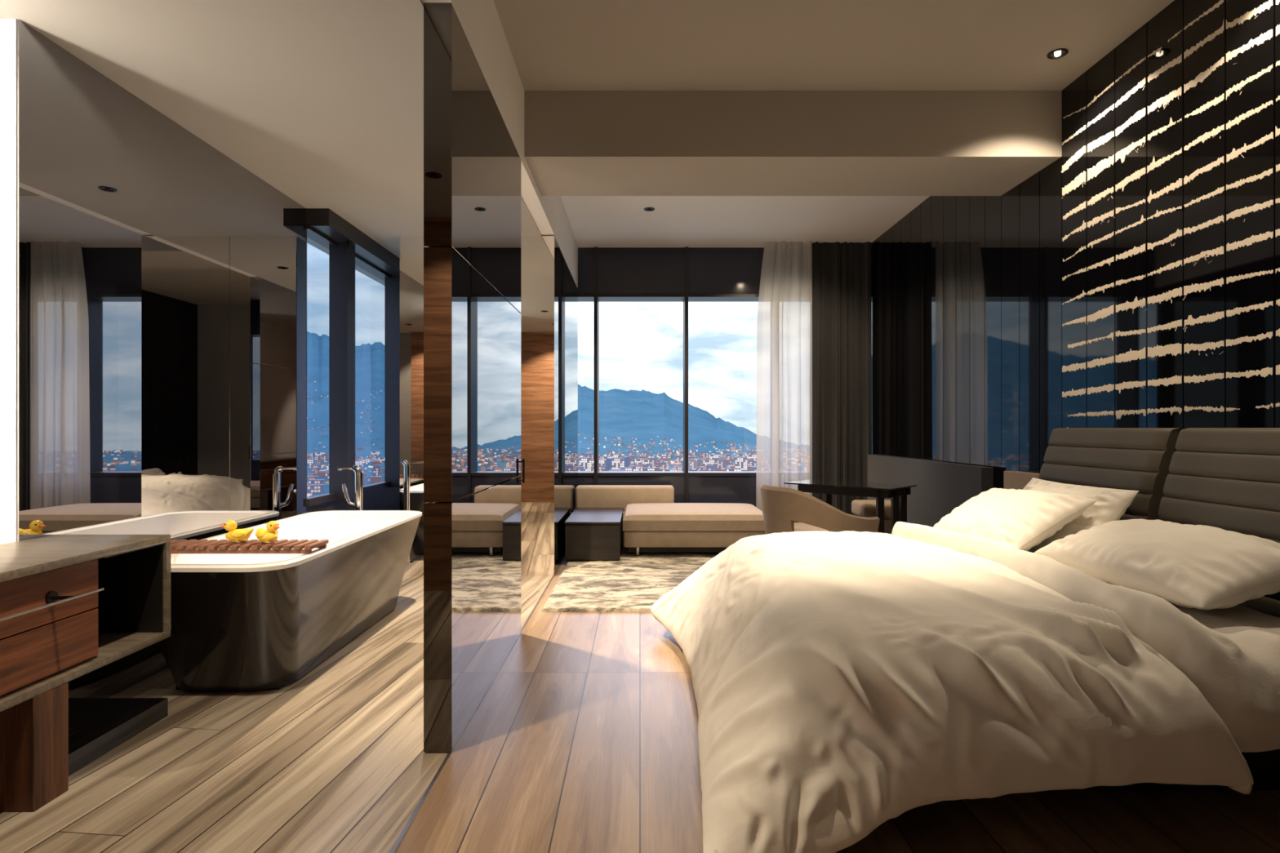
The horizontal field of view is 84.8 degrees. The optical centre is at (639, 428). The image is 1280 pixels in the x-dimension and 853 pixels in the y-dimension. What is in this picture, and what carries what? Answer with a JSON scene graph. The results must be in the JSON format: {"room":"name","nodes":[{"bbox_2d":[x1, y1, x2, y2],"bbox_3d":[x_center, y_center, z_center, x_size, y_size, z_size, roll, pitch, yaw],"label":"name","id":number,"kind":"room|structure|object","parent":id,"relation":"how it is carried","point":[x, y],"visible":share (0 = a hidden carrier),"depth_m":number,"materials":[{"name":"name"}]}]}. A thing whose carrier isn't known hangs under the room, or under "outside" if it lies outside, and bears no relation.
{"room":"hotel room","nodes":[
{"label":"hotel room","id":0,"kind":"room"},
{"bbox_2d":[0,0,541,285],"bbox_3d":[-1.673,-1.550,3.740,1.855,0.200,7.720,0,0,0],"label":"ceiling","id":1,"kind":"structure","parent":0,"point":[322,101],"depth_m":2.90,"materials":[{"name":"paint"}]},
{"bbox_2d":[306,233,384,281],"bbox_3d":[-2.270,-1.397,6.110,0.140,0.105,2.980,0,0,0],"label":"wall","id":2,"kind":"structure","parent":0,"point":[308,236],"depth_m":5.71,"materials":[{"name":"metal"}]},
{"bbox_2d":[306,487,399,512],"bbox_3d":[-2.270,0.815,6.110,0.140,0.600,2.980,0,0,0],"label":"wall","id":3,"kind":"structure","parent":0,"point":[387,499],"depth_m":5.79,"materials":[{"name":"metal"}]},
{"bbox_2d":[306,224,355,506],"bbox_3d":[-2.170,-0.415,4.895,0.140,1.860,0.550,0,0,0],"label":"window","id":4,"kind":"structure","parent":3,"relation":"in","point":[341,258],"depth_m":5.03,"materials":[{"name":"metal"}]},
{"bbox_2d":[355,253,399,493],"bbox_3d":[-2.170,-0.415,5.718,0.140,1.860,1.096,0,0,0],"label":"window","id":5,"kind":"structure","parent":3,"relation":"in","point":[392,283],"depth_m":6.12,"materials":[{"name":"metal"}]},
{"bbox_2d":[306,208,399,275],"bbox_3d":[-2.125,-1.393,6.100,0.150,0.115,2.960,0,0,0],"label":"lintel","id":6,"kind":"object","parent":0,"point":[326,221],"visible":0.57,"depth_m":5.02,"materials":[{"name":"metal"}]},
{"bbox_2d":[346,240,352,247],"bbox_3d":[-2.075,-1.315,5.000,0.043,0.040,0.043,0,0,0],"label":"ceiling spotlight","id":7,"kind":"object","parent":6,"relation":"attached to","point":[348,243],"visible":1,"depth_m":4.98,"materials":[{"name":"black metal"}]},
{"bbox_2d":[423,2,524,752],"bbox_3d":[-0.683,-0.174,3.107,0.119,2.571,1.406,0,0,0],"label":"wall","id":8,"kind":"structure","parent":0,"point":[472,161],"depth_m":2.59,"materials":[{"name":"grey"}]},
{"bbox_2d":[389,576,554,852],"bbox_3d":[-0.651,1.163,2.940,0.012,0.103,4.680,0,0,0],"label":"trim","id":9,"kind":"structure","parent":8,"relation":"attached to","point":[405,829],"depth_m":2.22,"materials":[{"name":"silver metal"}]},
{"bbox_2d":[400,235,577,576],"bbox_3d":[-1.228,-0.168,6.270,1.165,2.565,1.980,0,0,0],"label":"wall","id":10,"kind":"structure","parent":0,"point":[548,289],"depth_m":5.28,"materials":[{"name":"brown wood"}]},
{"bbox_2d":[421,0,577,288],"bbox_3d":[-0.695,-1.722,3.515,0.100,0.525,7.530,0,0,0],"label":"wall","id":11,"kind":"structure","parent":0,"point":[480,21],"depth_m":3.47,"materials":[{"name":"paint"}]},
{"bbox_2d":[0,537,1279,852],"bbox_3d":[-0.073,1.215,3.675,5.053,0.200,7.850,0,0,0],"label":"floor","id":12,"kind":"structure","parent":0,"point":[584,739],"depth_m":2.21,"materials":[{"name":"brown wood"}]},
{"bbox_2d":[0,534,170,812],"bbox_3d":[-1.956,0.756,1.775,0.481,0.717,1.710,0,0,0],"label":"vanity unit","id":13,"kind":"object","parent":12,"relation":"on","point":[72,606],"visible":1,"depth_m":2.15,"materials":[{"name":"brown wood"}]},
{"bbox_2d":[68,697,168,776],"bbox_3d":[-2.014,1.081,2.458,0.367,0.069,0.517,0,0,0],"label":"platform","id":14,"kind":"object","parent":12,"relation":"on","point":[97,726],"visible":0.55,"depth_m":2.52,"materials":[{"name":"grey wood"}]},
{"bbox_2d":[156,510,422,690],"bbox_3d":[-1.745,0.825,3.627,0.734,0.581,1.869,0,0,0],"label":"bathtub","id":15,"kind":"object","parent":12,"relation":"on","point":[239,621],"visible":0.81,"depth_m":2.96,"materials":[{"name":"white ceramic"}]},
{"bbox_2d":[170,539,328,553],"bbox_3d":[-1.746,0.515,3.053,0.707,0.036,0.175,0,0,0],"label":"tray","id":16,"kind":"object","parent":15,"relation":"on","point":[180,545],"visible":0.88,"depth_m":2.98,"materials":[{"name":"brown wood"}]},
{"bbox_2d":[220,520,253,542],"bbox_3d":[-1.751,0.448,3.049,0.137,0.097,0.082,0,0,-7],"label":"rubber duck","id":17,"kind":"object","parent":16,"relation":"on","point":[237,535],"visible":1,"depth_m":3.03},
{"bbox_2d":[255,520,279,542],"bbox_3d":[-1.609,0.448,3.037,0.137,0.097,0.082,0,0,29],"label":"rubber duck","id":18,"kind":"object","parent":16,"relation":"on","point":[269,535],"visible":1,"depth_m":3.01},
{"bbox_2d":[337,465,363,510],"bbox_3d":[-1.963,0.685,4.787,0.196,0.860,0.110,0,0,0],"label":"tap","id":19,"kind":"object","parent":12,"relation":"on","point":[358,505],"visible":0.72,"depth_m":4.77,"materials":[{"name":"silver metal"}]},
{"bbox_2d":[540,550,719,612],"bbox_3d":[0.550,1.101,5.274,2.310,0.028,2.062,0,0,0],"label":"rug","id":20,"kind":"object","parent":12,"relation":"on","point":[633,583],"visible":0.38,"depth_m":4.99,"materials":[{"name":"beige carpet"}]},
{"bbox_2d":[564,507,623,559],"bbox_3d":[-0.390,0.926,6.270,0.460,0.314,1.050,0,0,0],"label":"side table","id":21,"kind":"object","parent":20,"relation":"on","point":[590,533],"visible":1,"depth_m":5.75,"materials":[{"name":"black wood"}]},
{"bbox_2d":[575,484,765,555],"bbox_3d":[0.235,0.827,6.503,1.740,0.513,1.155,0,0,0],"label":"sofa","id":22,"kind":"object","parent":20,"relation":"on","point":[652,522],"visible":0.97,"depth_m":5.94,"materials":[{"name":"beige fabric"}]},
{"bbox_2d":[575,484,674,511],"bbox_3d":[-0.150,0.693,6.960,0.970,0.245,0.200,0,0,0],"label":"cushion","id":23,"kind":"object","parent":22,"relation":"on","point":[586,495],"depth_m":6.86,"materials":[{"name":"beige fabric"}]},
{"bbox_2d":[622,502,764,531],"bbox_3d":[0.480,0.787,6.385,1.250,0.161,0.920,0,0,0],"label":"seat cushion","id":24,"kind":"object","parent":22,"relation":"on","point":[637,517],"depth_m":5.94,"materials":[{"name":"beige fabric"}]},
{"bbox_2d":[760,484,879,534],"bbox_3d":[1.157,0.734,4.754,0.662,0.703,0.710,0,0,-24],"label":"tub chair","id":25,"kind":"object","parent":20,"relation":"on","point":[784,509],"visible":0.6,"depth_m":4.50,"materials":[{"name":"beige fabric"}]},
{"bbox_2d":[783,479,916,534],"bbox_3d":[1.587,0.768,5.327,0.935,0.694,0.934,0,0,0],"label":"desk","id":26,"kind":"object","parent":12,"relation":"on","point":[898,493],"visible":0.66,"depth_m":5.13,"materials":[{"name":"black wood"}]},
{"bbox_2d":[851,499,890,533],"bbox_3d":[1.930,0.855,5.680,0.340,0.520,0.360,0,0,0],"label":"stool","id":27,"kind":"object","parent":12,"relation":"on","point":[861,508],"visible":0.26,"depth_m":5.52,"materials":[{"name":"beige fabric"}]},
{"bbox_2d":[1039,427,1279,790],"bbox_3d":[1.445,0.556,2.913,1.650,1.117,1.737,0,0,0],"label":"bed","id":28,"kind":"object","parent":12,"relation":"on","point":[1225,478],"visible":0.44,"depth_m":2.71,"materials":[{"name":"black fabric"}]},
{"bbox_2d":[650,530,1253,852],"bbox_3d":[0.806,0.812,2.880,1.495,0.578,2.337,0,0,0],"label":"duvet","id":29,"kind":"object","parent":28,"relation":"on","point":[846,683],"visible":1,"depth_m":1.87,"materials":[{"name":"white fabric"}]},
{"bbox_2d":[891,521,1279,752],"bbox_3d":[1.633,0.675,2.768,0.707,0.381,1.911,0,0,0],"label":"sheet","id":30,"kind":"object","parent":28,"relation":"on","point":[1232,655],"visible":0.74,"depth_m":1.96,"materials":[{"name":"white fabric"}]},
{"bbox_2d":[933,488,1097,551],"bbox_3d":[1.715,0.435,3.330,0.446,0.293,0.803,0,0,0],"label":"pillow","id":31,"kind":"object","parent":30,"relation":"on","point":[1019,519],"visible":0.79,"depth_m":3.10,"materials":[{"name":"white fabric"}]},
{"bbox_2d":[1022,477,1138,552],"bbox_3d":[1.954,0.430,3.300,0.269,0.341,0.787,0,0,0],"label":"pillow","id":32,"kind":"object","parent":30,"relation":"on","point":[1111,504],"visible":0.27,"depth_m":3.04,"materials":[{"name":"white fabric"}]},
{"bbox_2d":[1034,518,1279,609],"bbox_3d":[1.865,0.462,2.500,0.433,0.243,0.885,0,0,0],"label":"pillow","id":33,"kind":"object","parent":30,"relation":"on","point":[1197,566],"visible":0.94,"depth_m":2.28,"materials":[{"name":"white fabric"}]},
{"bbox_2d":[1039,427,1180,519],"bbox_3d":[2.168,0.322,3.360,0.204,0.647,0.842,0,0,0],"label":"headboard","id":34,"kind":"object","parent":28,"relation":"on","point":[1131,459],"depth_m":3.17,"materials":[{"name":"grey fabric"}]},
{"bbox_2d":[1157,427,1279,617],"bbox_3d":[2.168,0.322,2.467,0.204,0.647,0.847,0,0,0],"label":"headboard","id":35,"kind":"object","parent":28,"relation":"on","point":[1225,478],"depth_m":2.56,"materials":[{"name":"grey fabric"}]},
{"bbox_2d":[560,195,929,247],"bbox_3d":[0.904,-1.985,6.075,3.098,0.200,3.050,0,0,0],"label":"ceiling","id":36,"kind":"structure","parent":0,"point":[599,221],"depth_m":6.29,"materials":[{"name":"paint"}]},
{"bbox_2d":[644,207,654,211],"bbox_3d":[0.080,-1.879,6.020,0.092,0.018,0.092,0,0,0],"label":"recessed light","id":37,"kind":"object","parent":36,"relation":"in","point":[647,209],"visible":1,"depth_m":6.01,"materials":[{"name":"black metal"}]},
{"bbox_2d":[755,240,812,511],"bbox_3d":[1.456,-0.390,7.068,0.554,2.986,0.120,0,0,0],"label":"sheer curtain","id":38,"kind":"object","parent":36,"relation":"hanging from","point":[784,309],"visible":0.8,"depth_m":7.07,"materials":[{"name":"white fabric"}]},
{"bbox_2d":[812,241,871,515],"bbox_3d":[2.040,-0.390,7.098,0.619,2.986,0.110,0,0,0],"label":"curtain","id":39,"kind":"object","parent":36,"relation":"hanging from","point":[842,326],"visible":0.82,"depth_m":7.10,"materials":[{"name":"brown fabric"}]},
{"bbox_2d":[524,90,1062,195],"bbox_3d":[0.879,-1.750,4.240,3.048,0.469,0.660,0,0,0],"label":"ceiling beam","id":40,"kind":"structure","parent":0,"point":[577,143],"depth_m":3.91,"materials":[{"name":"paint"}]},
{"bbox_2d":[493,0,1173,90],"bbox_3d":[0.904,-1.985,1.835,3.098,0.200,4.170,0,0,0],"label":"ceiling","id":41,"kind":"structure","parent":0,"point":[554,45],"depth_m":3.41,"materials":[{"name":"paint"}]},
{"bbox_2d":[1047,48,1068,58],"bbox_3d":[2.097,-1.879,3.520,0.092,0.018,0.092,0,0,0],"label":"recessed light","id":42,"kind":"object","parent":41,"relation":"in","point":[1058,53],"visible":1,"depth_m":3.51,"materials":[{"name":"black metal"}]},
{"bbox_2d":[871,0,1279,488],"bbox_3d":[2.427,-0.435,3.675,0.152,3.100,7.850,0,0,0],"label":"wall","id":43,"kind":"structure","parent":0,"point":[1131,280],"depth_m":3.49,"materials":[{"name":"black glass"}]},
{"bbox_2d":[867,454,993,527],"bbox_3d":[2.311,0.688,5.830,0.082,0.855,2.340,0,0,0],"label":"wall panel","id":44,"kind":"object","parent":43,"relation":"attached to","point":[941,487],"visible":0.51,"depth_m":5.48,"materials":[{"name":"grey fabric"}]},
{"bbox_2d":[1004,471,1039,489],"bbox_3d":[2.311,0.690,4.040,0.082,0.850,0.680,0,0,0],"label":"wall panel","id":45,"kind":"object","parent":43,"relation":"attached to","point":[1016,480],"visible":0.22,"depth_m":4.22,"materials":[{"name":"beige fabric"}]},
{"label":"outside","id":46,"kind":"structure","parent":0,"visible":0},
{"bbox_2d":[306,331,756,497],"bbox_3d":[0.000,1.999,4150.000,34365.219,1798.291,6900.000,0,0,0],"label":"mountain","id":47,"kind":"structure","parent":46,"point":[643,415],"depth_m":4249.05},
{"bbox_2d":[306,459,314,465],"bbox_3d":[-994.946,114.015,2099.449,34.800,42.200,16.800,0,0,-12],"label":"building","id":48,"kind":"structure","parent":47,"relation":"on","point":[309,462],"depth_m":2093.70,"materials":[{"name":"grey"}]},
{"bbox_2d":[306,473,316,479],"bbox_3d":[-725.680,117.515,1550.267,18.800,35.200,12.800,0,0,-24],"label":"building","id":49,"kind":"structure","parent":47,"relation":"on","point":[308,474],"depth_m":1543.80,"materials":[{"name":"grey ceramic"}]},
{"bbox_2d":[308,475,319,479],"bbox_3d":[-682.201,117.515,1465.947,18.800,35.200,12.800,0,0,-20],"label":"building","id":50,"kind":"structure","parent":47,"relation":"on","point":[309,477],"depth_m":1460.21,"materials":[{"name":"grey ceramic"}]},
{"bbox_2d":[306,484,324,493],"bbox_3d":[-556.935,116.015,1202.738,26.800,38.200,14.800,0,0,-27],"label":"building","id":51,"kind":"structure","parent":47,"relation":"on","point":[318,488],"depth_m":1196.45,"materials":[{"name":"grey"}]},
{"bbox_2d":[309,465,321,471],"bbox_3d":[-855.549,116.015,1846.914,26.800,38.200,14.800,0,0,-7],"label":"building","id":52,"kind":"structure","parent":47,"relation":"on","point":[310,466],"depth_m":1840.03,"materials":[{"name":"grey"}]},
{"bbox_2d":[311,467,319,472],"bbox_3d":[-823.582,117.515,1778.419,18.800,35.200,12.800,0,0,-28],"label":"building","id":53,"kind":"structure","parent":47,"relation":"on","point":[313,469],"depth_m":1772.13,"materials":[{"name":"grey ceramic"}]},
{"bbox_2d":[311,456,319,460],"bbox_3d":[-1121.679,116.015,2421.594,26.800,38.200,14.800,0,0,-33],"label":"building","id":54,"kind":"structure","parent":47,"relation":"on","point":[316,458],"depth_m":2416.90,"materials":[{"name":"grey"}]},
{"bbox_2d":[307,479,325,487],"bbox_3d":[-609.185,116.015,1321.304,26.800,38.200,14.800,0,0,-10],"label":"building","id":55,"kind":"structure","parent":47,"relation":"on","point":[312,482],"depth_m":1314.85,"materials":[{"name":"grey"}]},
{"bbox_2d":[315,452,324,456],"bbox_3d":[-1246.829,114.015,2730.744,34.800,42.200,16.800,0,0,-25],"label":"building","id":56,"kind":"structure","parent":47,"relation":"on","point":[317,454],"depth_m":2721.38,"materials":[{"name":"grey"}]},
{"bbox_2d":[317,471,328,477],"bbox_3d":[-721.073,117.015,1599.627,22.800,36.200,16.800,0,0,-8],"label":"building","id":57,"kind":"structure","parent":47,"relation":"on","point":[322,474],"depth_m":1591.25,"materials":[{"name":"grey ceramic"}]},
{"bbox_2d":[322,453,328,462],"bbox_3d":[-1018.285,109.015,2269.843,16.800,52.200,14.800,0,0,-6],"label":"building","id":58,"kind":"structure","parent":47,"relation":"on","point":[325,456],"depth_m":2263.28,"materials":[{"name":"grey"}]},
{"bbox_2d":[355,460,361,466],"bbox_3d":[-817.494,114.015,2008.619,34.800,42.200,16.800,0,0,-29],"label":"building","id":59,"kind":"structure","parent":47,"relation":"on","point":[357,463],"depth_m":2006.13,"materials":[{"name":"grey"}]},
{"bbox_2d":[357,457,369,464],"bbox_3d":[-850.352,114.015,2157.132,34.800,42.200,16.800,0,0,-25],"label":"building","id":60,"kind":"structure","parent":47,"relation":"on","point":[366,460],"depth_m":2153.84,"materials":[{"name":"grey"}]},
{"bbox_2d":[362,472,366,485],"bbox_3d":[-515.620,109.015,1295.951,16.800,52.200,14.800,0,0,-7],"label":"building","id":61,"kind":"structure","parent":47,"relation":"on","point":[363,473],"depth_m":1294.94,"materials":[{"name":"grey"}]},
{"bbox_2d":[369,455,377,459],"bbox_3d":[-959.164,116.015,2523.080,26.800,38.200,14.800,0,0,-29],"label":"building","id":62,"kind":"structure","parent":47,"relation":"on","point":[371,457],"depth_m":2516.25,"materials":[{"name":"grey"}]},
{"bbox_2d":[370,451,379,455],"bbox_3d":[-1071.136,114.015,2837.678,34.800,42.200,16.800,0,0,-21],"label":"building","id":63,"kind":"structure","parent":47,"relation":"on","point":[375,453],"depth_m":2830.14,"materials":[{"name":"grey"}]},
{"bbox_2d":[371,461,380,465],"bbox_3d":[-790.928,117.015,2098.660,22.800,36.200,16.800,0,0,-26],"label":"building","id":64,"kind":"structure","parent":47,"relation":"on","point":[373,463],"depth_m":2092.17,"materials":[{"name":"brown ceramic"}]},
{"bbox_2d":[369,475,382,483],"bbox_3d":[-541.350,117.015,1438.268,22.800,36.200,16.800,0,0,-15],"label":"building","id":65,"kind":"structure","parent":47,"relation":"on","point":[376,478],"depth_m":1430.57,"materials":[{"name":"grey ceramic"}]},
{"bbox_2d":[373,465,381,476],"bbox_3d":[-588.878,109.015,1570.232,16.800,52.200,14.800,0,0,-18],"label":"building","id":66,"kind":"structure","parent":47,"relation":"on","point":[376,468],"depth_m":1563.52,"materials":[{"name":"grey"}]},
{"bbox_2d":[377,457,384,462],"bbox_3d":[-825.208,114.015,2262.196,34.800,42.200,16.800,0,0,-3],"label":"building","id":67,"kind":"structure","parent":47,"relation":"on","point":[381,460],"depth_m":2253.90,"materials":[{"name":"grey"}]},
{"bbox_2d":[577,457,591,471],"bbox_3d":[-137.049,104.015,1728.663,30.800,62.200,18.800,0,0,-16],"label":"building","id":68,"kind":"structure","parent":47,"relation":"on","point":[586,462],"depth_m":1720.55,"materials":[{"name":"grey"}]},
{"bbox_2d":[591,459,604,466],"bbox_3d":[-124.717,114.015,2085.030,34.800,42.200,16.800,0,0,-11],"label":"building","id":69,"kind":"structure","parent":47,"relation":"on","point":[602,461],"depth_m":2079.44,"materials":[{"name":"grey"}]},
{"bbox_2d":[605,457,612,471],"bbox_3d":[-77.679,105.015,1756.000,14.800,60.200,12.800,0,0,-1],"label":"building","id":70,"kind":"structure","parent":47,"relation":"on","point":[608,460],"depth_m":1749.78,"materials":[{"name":"blue"}]},
{"bbox_2d":[608,453,617,457],"bbox_3d":[-96.465,114.015,2515.373,34.800,42.200,16.800,0,0,-6],"label":"building","id":71,"kind":"structure","parent":47,"relation":"on","point":[614,455],"depth_m":2508.28,"materials":[{"name":"grey"}]},
{"bbox_2d":[611,457,624,469],"bbox_3d":[-53.288,104.015,1709.000,30.800,62.200,18.800,0,0,0],"label":"building","id":72,"kind":"structure","parent":47,"relation":"on","point":[616,462],"depth_m":1700.09,"materials":[{"name":"grey"}]},
{"bbox_2d":[617,466,633,471],"bbox_3d":[-33.797,114.015,1665.069,34.800,42.200,16.800,0,0,12],"label":"building","id":73,"kind":"structure","parent":47,"relation":"on","point":[628,468],"depth_m":1657.47,"materials":[{"name":"grey"}]},
{"bbox_2d":[624,457,630,466],"bbox_3d":[-33.502,105.015,1825.994,14.800,60.200,12.800,0,0,-3],"label":"building","id":74,"kind":"structure","parent":47,"relation":"on","point":[627,460],"depth_m":1819.93,"materials":[{"name":"blue"}]},
{"bbox_2d":[628,466,642,471],"bbox_3d":[-10.796,114.015,1723.481,34.800,42.200,16.800,0,0,-2],"label":"building","id":75,"kind":"structure","parent":47,"relation":"on","point":[635,468],"depth_m":1715.52,"materials":[{"name":"grey"}]},
{"bbox_2d":[633,458,645,464],"bbox_3d":[-1.373,114.015,2142.243,34.800,42.200,16.800,0,0,-12],"label":"building","id":76,"kind":"structure","parent":47,"relation":"on","point":[637,461],"depth_m":2133.43,"materials":[{"name":"grey"}]},
{"bbox_2d":[604,436,683,457],"label":"city lights","id":77,"kind":"object","parent":47,"relation":"on","point":[622,455],"depth_m":3244.37},
{"bbox_2d":[641,459,648,466],"bbox_3d":[22.294,114.015,2081.594,34.800,42.200,16.800,0,0,-8],"label":"building","id":78,"kind":"structure","parent":47,"relation":"on","point":[643,461],"depth_m":2072.85,"materials":[{"name":"grey"}]},
{"bbox_2d":[639,467,654,471],"bbox_3d":[16.114,114.015,1648.470,34.800,42.200,16.800,0,0,-10],"label":"building","id":79,"kind":"structure","parent":47,"relation":"on","point":[640,468],"depth_m":1640.56,"materials":[{"name":"grey"}]},
{"bbox_2d":[648,457,655,465],"bbox_3d":[35.196,109.015,1977.521,16.800,52.200,14.800,0,0,-13],"label":"building","id":80,"kind":"structure","parent":47,"relation":"on","point":[651,460],"depth_m":1970.45,"materials":[{"name":"grey"}]},
{"bbox_2d":[656,453,666,459],"bbox_3d":[78.162,114.015,2528.925,34.800,42.200,16.800,0,0,7],"label":"building","id":81,"kind":"structure","parent":47,"relation":"on","point":[658,455],"depth_m":2521.79,"materials":[{"name":"grey"}]},
{"bbox_2d":[659,462,666,471],"bbox_3d":[56.611,109.015,1721.076,16.800,52.200,14.800,0,0,-1],"label":"building","id":82,"kind":"structure","parent":47,"relation":"on","point":[662,464],"depth_m":1713.84,"materials":[{"name":"grey"}]},
{"bbox_2d":[662,468,677,471],"bbox_3d":[68.673,114.015,1596.537,34.800,42.200,16.800,0,0,7],"label":"building","id":83,"kind":"structure","parent":47,"relation":"on","point":[663,469],"depth_m":1589.31,"materials":[{"name":"grey"}]},
{"bbox_2d":[666,460,676,468],"label":"city lights","id":84,"kind":"object","parent":47,"relation":"on","point":[670,462],"depth_m":2113.73},
{"bbox_2d":[675,455,680,463],"bbox_3d":[117.316,109.015,2160.091,16.800,52.200,14.800,0,0,4],"label":"building","id":85,"kind":"structure","parent":47,"relation":"on","point":[677,458],"depth_m":2153.05,"materials":[{"name":"grey"}]},
{"bbox_2d":[672,466,683,471],"bbox_3d":[97.545,116.015,1773.288,26.800,38.200,14.800,0,0,-4],"label":"building","id":86,"kind":"structure","parent":47,"relation":"on","point":[678,468],"depth_m":1766.52,"materials":[{"name":"grey"}]},
{"bbox_2d":[688,456,694,466],"bbox_3d":[149.874,109.015,2043.707,16.800,52.200,14.800,0,0,-8],"label":"building","id":87,"kind":"structure","parent":47,"relation":"on","point":[689,457],"depth_m":2037.23,"materials":[{"name":"grey"}]},
{"bbox_2d":[689,459,697,470],"bbox_3d":[141.572,109.015,1861.826,16.800,52.200,14.800,0,0,16],"label":"building","id":88,"kind":"structure","parent":47,"relation":"on","point":[693,463],"depth_m":1855.37,"materials":[{"name":"grey"}]},
{"bbox_2d":[691,449,696,457],"bbox_3d":[205.752,109.015,2676.583,16.800,52.200,14.800,0,0,-3],"label":"building","id":89,"kind":"structure","parent":47,"relation":"on","point":[693,451],"depth_m":2669.40,"materials":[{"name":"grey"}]},
{"bbox_2d":[700,451,706,458],"bbox_3d":[229.307,109.015,2534.583,16.800,52.200,14.800,0,0,-9],"label":"building","id":90,"kind":"structure","parent":47,"relation":"on","point":[703,454],"depth_m":2527.95,"materials":[{"name":"grey"}]},
{"bbox_2d":[702,459,714,466],"bbox_3d":[202.349,114.015,2066.622,34.800,42.200,16.800,0,0,0],"label":"building","id":91,"kind":"structure","parent":47,"relation":"on","point":[706,462],"depth_m":2058.73,"materials":[{"name":"grey"}]},
{"bbox_2d":[706,465,713,471],"bbox_3d":[157.180,109.015,1575.687,16.800,52.200,14.800,0,0,7],"label":"building","id":92,"kind":"structure","parent":47,"relation":"on","point":[708,468],"depth_m":1568.49,"materials":[{"name":"grey"}]},
{"bbox_2d":[707,454,718,459],"bbox_3d":[260.033,114.015,2491.439,34.800,42.200,16.800,0,0,-6],"label":"building","id":93,"kind":"structure","parent":47,"relation":"on","point":[712,456],"depth_m":2483.30,"materials":[{"name":"grey"}]},
{"bbox_2d":[714,457,720,468],"bbox_3d":[216.588,109.015,1956.400,16.800,52.200,14.800,0,0,-5],"label":"building","id":94,"kind":"structure","parent":47,"relation":"on","point":[716,460],"depth_m":1949.16,"materials":[{"name":"grey"}]},
{"bbox_2d":[719,459,725,470],"bbox_3d":[220.121,109.015,1874.306,16.800,52.200,14.800,0,0,16],"label":"building","id":95,"kind":"structure","parent":47,"relation":"on","point":[722,462],"depth_m":1867.64,"materials":[{"name":"grey"}]},
{"bbox_2d":[713,465,734,471],"label":"city lights","id":96,"kind":"object","parent":47,"relation":"on","point":[729,467],"depth_m":1833.30},
{"bbox_2d":[693,441,756,471],"label":"city lights","id":97,"kind":"object","parent":47,"relation":"on","point":[734,447],"depth_m":3223.84},
{"bbox_2d":[725,453,731,462],"bbox_3d":[284.225,109.015,2248.299,16.800,52.200,14.800,0,0,4],"label":"building","id":98,"kind":"structure","parent":47,"relation":"on","point":[728,456],"depth_m":2241.28,"materials":[{"name":"grey"}]},
{"bbox_2d":[725,468,741,471],"bbox_3d":[216.716,114.015,1620.733,34.800,42.200,16.800,0,0,4],"label":"building","id":99,"kind":"structure","parent":47,"relation":"on","point":[727,469],"depth_m":1612.37,"materials":[{"name":"grey"}]},
{"bbox_2d":[734,457,747,471],"bbox_3d":[255.047,104.015,1768.945,30.800,62.200,18.800,0,0,6],"label":"building","id":100,"kind":"structure","parent":47,"relation":"on","point":[740,462],"depth_m":1760.06,"materials":[{"name":"grey"}]},
{"bbox_2d":[747,458,754,466],"bbox_3d":[299.168,109.015,1886.777,16.800,52.200,14.800,0,0,14],"label":"building","id":101,"kind":"structure","parent":47,"relation":"on","point":[750,461],"depth_m":1879.99,"materials":[{"name":"grey"}]},
{"bbox_2d":[746,454,756,460],"bbox_3d":[393.524,114.015,2468.002,34.800,42.200,16.800,0,0,7],"label":"building","id":102,"kind":"structure","parent":47,"relation":"on","point":[749,456],"depth_m":2459.76,"materials":[{"name":"grey"}]},
{"bbox_3d":[-0.074,0.855,7.640,5.053,0.720,0.120,0,0,0],"label":"wall window","id":103,"kind":"structure","parent":0,"visible":0},
{"bbox_2d":[577,247,594,485],"bbox_3d":[-0.948,-0.385,7.430,0.940,3.000,0.300,0,0,0],"label":"window","id":104,"kind":"structure","parent":103,"relation":"attached to","point":[585,255],"depth_m":7.31,"materials":[{"name":"metal"}]},
{"bbox_2d":[594,246,684,502],"bbox_3d":[-0.006,-0.385,7.430,0.944,3.000,0.300,0,0,0],"label":"window","id":105,"kind":"structure","parent":103,"relation":"attached to","point":[621,274],"depth_m":7.31,"materials":[{"name":"metal"}]},
{"bbox_2d":[683,246,764,506],"bbox_3d":[0.938,-0.385,7.430,0.944,3.000,0.300,0,0,0],"label":"window","id":106,"kind":"structure","parent":103,"relation":"attached to","point":[712,274],"depth_m":7.31,"materials":[{"name":"metal"}]},
{"bbox_3d":[-2.510,-0.167,2.250,0.180,2.565,4.740,0,0,0],"label":"wall","id":107,"kind":"structure","parent":0,"visible":0},
{"bbox_2d":[0,18,306,700],"bbox_3d":[-2.310,-0.168,3.550,0.220,2.565,2.140,0,0,0],"label":"wall mirror","id":108,"kind":"object","parent":107,"relation":"attached to","point":[153,285],"visible":0.64,"depth_m":3.03,"materials":[{"name":"white mirror"}]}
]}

